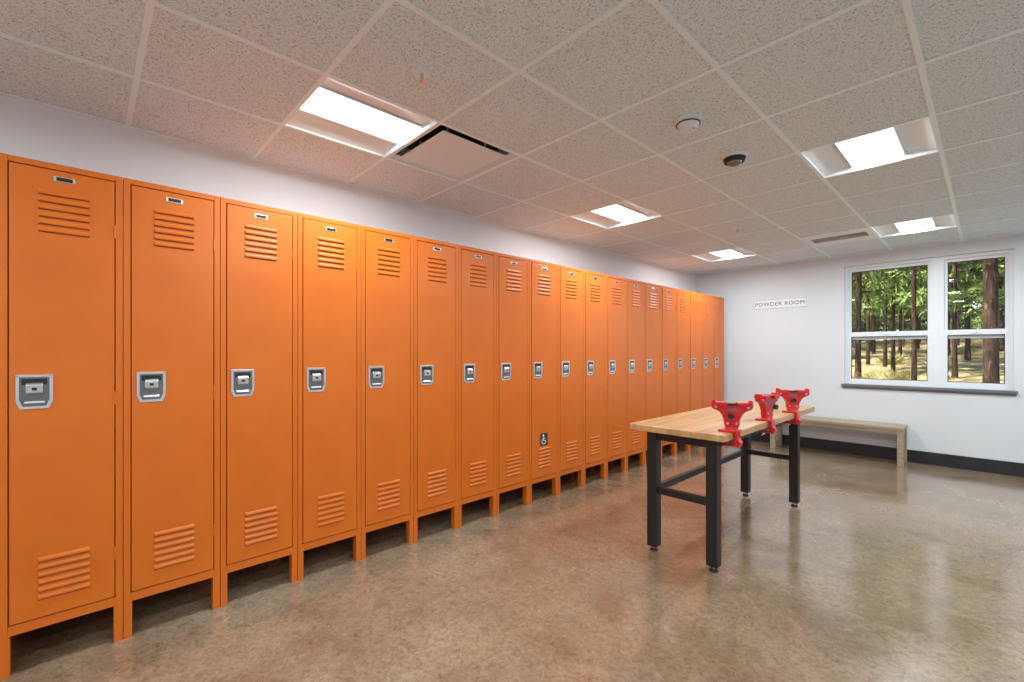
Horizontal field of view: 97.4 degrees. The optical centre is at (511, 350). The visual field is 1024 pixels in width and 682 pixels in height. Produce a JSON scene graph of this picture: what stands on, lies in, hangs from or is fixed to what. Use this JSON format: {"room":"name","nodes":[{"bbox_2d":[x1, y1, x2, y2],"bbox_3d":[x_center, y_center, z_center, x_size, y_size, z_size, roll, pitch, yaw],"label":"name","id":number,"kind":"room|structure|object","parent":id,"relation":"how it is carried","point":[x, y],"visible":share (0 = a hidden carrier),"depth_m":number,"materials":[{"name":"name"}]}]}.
{"room":"changing room","nodes":[
{"label":"changing room","id":0,"kind":"room"},
{"bbox_2d":[0,95,695,291],"bbox_3d":[-0.629,-0.128,4.159,10.400,2.995,0.200,0,0,-43],"label":"wall","id":1,"kind":"structure","parent":0,"point":[29,130],"depth_m":3.01,"materials":[{"name":"paint"}]},
{"bbox_2d":[0,0,1023,273],"bbox_3d":[1.485,-1.284,1.923,10.000,0.018,5.955,0,0,-43],"label":"ceiling","id":2,"kind":"structure","parent":0,"point":[634,54],"depth_m":2.21,"materials":[{"name":"tile"}]},
{"bbox_2d":[286,78,435,155],"bbox_3d":[-0.845,-1.310,2.517,0.626,0.070,0.626,0,0,-43],"label":"recessed light","id":3,"kind":"object","parent":2,"relation":"in","point":[337,111],"visible":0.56,"depth_m":2.54,"materials":[{"name":"white plastic"}]},
{"bbox_2d":[413,67,429,86],"bbox_3d":[-0.413,-1.246,2.059,0.076,0.058,0.076,0,0,-43],"label":"sprinkler","id":4,"kind":"object","parent":2,"relation":"attached to","point":[422,73],"visible":1,"depth_m":2.05,"materials":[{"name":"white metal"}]},
{"bbox_2d":[389,124,516,180],"bbox_3d":[-0.388,-1.328,2.950,0.622,0.114,0.622,0,0,-43],"label":"ceiling vent","id":5,"kind":"object","parent":2,"relation":"in","point":[443,150],"visible":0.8,"depth_m":2.96,"materials":[{"name":"grey metal"}]},
{"bbox_2d":[0,0,1023,274],"bbox_3d":[1.485,-1.272,1.923,10.000,0.006,5.955,0,0,-43],"label":"grid","id":6,"kind":"object","parent":2,"relation":"attached to","point":[906,4],"visible":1,"depth_m":2.39,"materials":[{"name":"white paint"}]},
{"bbox_2d":[572,201,660,227],"bbox_3d":[0.986,-1.310,4.248,0.626,0.070,0.626,0,0,-43],"label":"recessed light","id":7,"kind":"object","parent":2,"relation":"in","point":[623,213],"visible":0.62,"depth_m":4.32,"materials":[{"name":"white plastic"}]},
{"bbox_2d":[674,114,702,133],"bbox_3d":[0.975,-1.248,2.491,0.150,0.052,0.150,0,0,-43],"label":"smoke detector","id":8,"kind":"object","parent":2,"relation":"attached to","point":[688,123],"visible":1,"depth_m":2.45,"materials":[{"name":"white plastic"}]},
{"bbox_2d":[692,248,754,260],"bbox_3d":[2.817,-1.310,5.980,0.626,0.070,0.626,0,0,-43],"label":"recessed light","id":9,"kind":"object","parent":2,"relation":"in","point":[732,253],"visible":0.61,"depth_m":6.08,"materials":[{"name":"white plastic"}]},
{"bbox_2d":[721,151,747,166],"bbox_3d":[1.455,-1.242,2.944,0.160,0.065,0.160,0,0,-43],"label":"dome camera","id":10,"kind":"object","parent":2,"relation":"attached to","point":[732,159],"visible":1,"depth_m":2.90,"materials":[{"name":"white plastic"}]},
{"bbox_2d":[801,228,877,246],"bbox_3d":[3.683,-1.304,5.064,0.610,0.062,0.610,0,0,-43],"label":"ceiling vent","id":11,"kind":"object","parent":2,"relation":"in","point":[865,231],"visible":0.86,"depth_m":5.07,"materials":[{"name":"grey metal"}]},
{"bbox_2d":[802,117,937,176],"bbox_3d":[2.284,-1.310,2.875,0.626,0.070,0.626,0,0,-43],"label":"recessed light","id":12,"kind":"object","parent":2,"relation":"in","point":[916,138],"visible":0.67,"depth_m":2.91,"materials":[{"name":"white plastic"}]},
{"bbox_2d":[872,214,956,236],"bbox_3d":[4.115,-1.310,4.606,0.626,0.070,0.626,0,0,-43],"label":"recessed light","id":13,"kind":"object","parent":2,"relation":"in","point":[946,221],"visible":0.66,"depth_m":4.68,"materials":[{"name":"white plastic"}]},
{"bbox_2d":[0,441,1023,681],"bbox_3d":[1.485,1.445,1.923,10.400,0.150,6.355,0,0,-43],"label":"floor","id":14,"kind":"structure","parent":0,"point":[881,570],"depth_m":2.52,"materials":[{"name":"concrete"}]},
{"bbox_2d":[0,153,122,679],"bbox_3d":[-2.153,0.273,2.175,0.391,2.195,0.520,0,0,-43],"label":"locker","id":15,"kind":"object","parent":14,"relation":"on","point":[61,226],"visible":1,"depth_m":1.98,"materials":[{"name":"orange metal"}]},
{"bbox_2d":[123,178,219,638],"bbox_3d":[-1.867,0.273,2.445,0.391,2.195,0.520,0,0,-43],"label":"locker","id":16,"kind":"object","parent":14,"relation":"on","point":[171,235],"visible":0.98,"depth_m":2.26,"materials":[{"name":"orange metal"}]},
{"bbox_2d":[220,197,296,606],"bbox_3d":[-1.582,0.273,2.715,0.391,2.195,0.520,0,0,-43],"label":"locker","id":17,"kind":"object","parent":14,"relation":"on","point":[258,243],"visible":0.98,"depth_m":2.52,"materials":[{"name":"orange metal"}]},
{"bbox_2d":[297,212,360,580],"bbox_3d":[-1.296,0.273,2.986,0.391,2.195,0.520,0,0,-43],"label":"locker","id":18,"kind":"object","parent":14,"relation":"on","point":[328,250],"visible":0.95,"depth_m":2.79,"materials":[{"name":"orange metal"}]},
{"bbox_2d":[361,225,412,559],"bbox_3d":[-1.010,0.273,3.256,0.391,2.195,0.520,0,0,-43],"label":"locker","id":19,"kind":"object","parent":14,"relation":"on","point":[386,256],"visible":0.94,"depth_m":3.06,"materials":[{"name":"orange metal"}]},
{"bbox_2d":[413,236,457,541],"bbox_3d":[-0.724,0.273,3.526,0.391,2.195,0.520,0,0,-43],"label":"locker","id":20,"kind":"object","parent":14,"relation":"on","point":[435,262],"visible":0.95,"depth_m":3.34,"materials":[{"name":"orange metal"}]},
{"bbox_2d":[458,245,495,527],"bbox_3d":[-0.439,0.273,3.796,0.391,2.195,0.520,0,0,-43],"label":"locker","id":21,"kind":"object","parent":14,"relation":"on","point":[476,267],"visible":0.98,"depth_m":3.61,"materials":[{"name":"orange metal"}]},
{"bbox_2d":[496,252,528,514],"bbox_3d":[-0.153,0.273,4.066,0.391,2.195,0.520,0,0,-43],"label":"locker","id":22,"kind":"object","parent":14,"relation":"on","point":[512,272],"visible":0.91,"depth_m":3.88,"materials":[{"name":"orange metal"}]},
{"bbox_2d":[529,259,557,503],"bbox_3d":[0.133,0.273,4.336,0.391,2.195,0.520,0,0,-43],"label":"locker","id":23,"kind":"object","parent":14,"relation":"on","point":[543,276],"visible":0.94,"depth_m":4.15,"materials":[{"name":"orange metal"}]},
{"bbox_2d":[540,432,547,445],"bbox_3d":[0.295,0.815,4.155,0.100,0.116,0.001,0,0,-43],"label":"sticker","id":24,"kind":"object","parent":23,"relation":"attached to","point":[543,436],"visible":1,"depth_m":4.15,"materials":[{"name":"grey"}]},
{"bbox_2d":[558,265,582,493],"bbox_3d":[0.419,0.273,4.607,0.391,2.195,0.520,0,0,-43],"label":"locker","id":25,"kind":"object","parent":14,"relation":"on","point":[570,280],"visible":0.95,"depth_m":4.42,"materials":[{"name":"orange metal"}]},
{"bbox_2d":[583,270,605,485],"bbox_3d":[0.705,0.273,4.877,0.391,2.195,0.520,0,0,-43],"label":"locker","id":26,"kind":"object","parent":14,"relation":"on","point":[594,283],"visible":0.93,"depth_m":4.68,"materials":[{"name":"orange metal"}]},
{"bbox_2d":[606,274,625,477],"bbox_3d":[0.991,0.273,5.147,0.391,2.195,0.520,0,0,-43],"label":"locker","id":27,"kind":"object","parent":14,"relation":"on","point":[615,286],"visible":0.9,"depth_m":4.96,"materials":[{"name":"orange metal"}]},
{"bbox_2d":[626,278,643,471],"bbox_3d":[1.276,0.273,5.417,0.391,2.195,0.520,0,0,-43],"label":"locker","id":28,"kind":"object","parent":14,"relation":"on","point":[634,289],"visible":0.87,"depth_m":5.22,"materials":[{"name":"orange metal"}]},
{"bbox_2d":[644,282,660,465],"bbox_3d":[1.562,0.273,5.687,0.391,2.195,0.520,0,0,-43],"label":"locker","id":29,"kind":"object","parent":14,"relation":"on","point":[652,292],"visible":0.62,"depth_m":5.49,"materials":[{"name":"orange metal"}]},
{"bbox_2d":[661,285,675,459],"bbox_3d":[1.848,0.273,5.958,0.391,2.195,0.520,0,0,-43],"label":"locker","id":30,"kind":"object","parent":14,"relation":"on","point":[668,294],"visible":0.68,"depth_m":5.78,"materials":[{"name":"orange metal"}]},
{"bbox_2d":[676,288,688,454],"bbox_3d":[2.134,0.273,6.228,0.391,2.195,0.520,0,0,-43],"label":"locker","id":31,"kind":"object","parent":14,"relation":"on","point":[682,296],"visible":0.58,"depth_m":6.04,"materials":[{"name":"orange metal"}]},
{"bbox_2d":[689,291,701,450],"bbox_3d":[2.420,0.273,6.498,0.391,2.195,0.520,0,0,-43],"label":"locker","id":32,"kind":"object","parent":14,"relation":"on","point":[695,299],"visible":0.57,"depth_m":6.31,"materials":[{"name":"orange metal"}]},
{"bbox_2d":[702,294,712,407],"bbox_3d":[2.705,0.273,6.768,0.391,2.195,0.520,0,0,-43],"label":"locker","id":33,"kind":"object","parent":14,"relation":"on","point":[707,300],"visible":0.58,"depth_m":6.58,"materials":[{"name":"orange metal"}]},
{"bbox_2d":[713,296,723,400],"bbox_3d":[2.991,0.273,7.038,0.391,2.195,0.520,0,0,-43],"label":"locker","id":34,"kind":"object","parent":14,"relation":"on","point":[718,302],"visible":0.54,"depth_m":6.85,"materials":[{"name":"orange metal"}]},
{"bbox_2d":[629,401,814,572],"bbox_3d":[1.766,0.935,3.583,2.020,0.870,0.640,0,0,-43],"label":"workbench","id":35,"kind":"object","parent":14,"relation":"on","point":[699,427],"visible":0.88,"depth_m":3.08,"materials":[{"name":"brown wood"}]},
{"bbox_2d":[711,399,752,448],"bbox_3d":[1.357,0.455,2.783,0.162,0.303,0.226,0,0,-43],"label":"vise","id":36,"kind":"object","parent":35,"relation":"attached to","point":[731,413],"visible":0.96,"depth_m":2.76,"materials":[{"name":"red paint"}]},
{"bbox_2d":[754,392,779,434],"bbox_3d":[1.835,0.455,3.226,0.238,0.303,0.142,0,0,-43],"label":"vise","id":37,"kind":"object","parent":35,"relation":"attached to","point":[766,402],"visible":0.94,"depth_m":3.20,"materials":[{"name":"red paint"}]},
{"bbox_2d":[776,388,809,425],"bbox_3d":[2.274,0.455,3.650,0.166,0.303,0.221,0,0,-43],"label":"vise","id":38,"kind":"object","parent":35,"relation":"attached to","point":[792,398],"visible":0.92,"depth_m":3.62,"materials":[{"name":"red paint"}]},
{"bbox_2d":[770,415,907,466],"bbox_3d":[4.259,1.140,5.953,0.366,0.460,1.440,0,0,-43],"label":"wooden bench","id":39,"kind":"object","parent":14,"relation":"on","point":[900,430],"visible":0.69,"depth_m":5.65,"materials":[{"name":"brown wood"}]},
{"bbox_2d":[696,234,1023,462],"bbox_3d":[5.191,-0.128,5.427,0.200,2.995,5.955,0,0,-43],"label":"wall","id":40,"kind":"structure","parent":0,"point":[793,348],"depth_m":6.13,"materials":[{"name":"paint"}]},
{"bbox_2d":[754,297,805,309],"bbox_3d":[3.926,-0.695,6.615,0.005,0.132,0.690,0,0,-43],"label":"room sign","id":41,"kind":"object","parent":40,"relation":"attached to","point":[791,302],"visible":1,"depth_m":6.60,"materials":[{"name":"grey plastic"}]},
{"bbox_2d":[751,433,1023,476],"bbox_3d":[5.114,1.295,5.354,0.012,0.150,5.931,0,0,-43],"label":"baseboard","id":42,"kind":"structure","parent":40,"relation":"attached to","point":[939,459],"depth_m":5.52,"materials":[{"name":"rubber"}]},
{"bbox_2d":[845,249,1013,390],"bbox_3d":[5.052,-0.345,5.554,0.087,1.570,1.521,0,0,-43],"label":"window","id":43,"kind":"structure","parent":40,"relation":"in","point":[937,334],"depth_m":5.41,"materials":[{"name":"white plastic"}]},
{"bbox_2d":[841,383,1017,395],"bbox_3d":[4.996,0.467,5.501,0.090,0.057,1.581,0,0,-43],"label":"window sill","id":44,"kind":"structure","parent":40,"relation":"attached to","point":[846,385],"depth_m":5.40,"materials":[{"name":"grey"}]},
{"label":"outside","id":45,"kind":"structure","parent":0,"visible":0},
{"bbox_2d":[852,338,1003,382],"bbox_3d":[24.391,-0.701,47.141,85.000,5.186,115.000,0,0,-43],"label":"ground","id":46,"kind":"structure","parent":45,"point":[971,370],"depth_m":20.43,"materials":[{"name":"brown soil"}]},
{"bbox_2d":[852,258,1003,382],"bbox_3d":[20.909,-8.056,38.078,55.454,19.772,61.068,0,0,-43],"label":"pine forest","id":47,"kind":"object","parent":46,"relation":"on","point":[889,299],"visible":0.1,"depth_m":17.59,"materials":[{"name":"green plant"}]}
]}

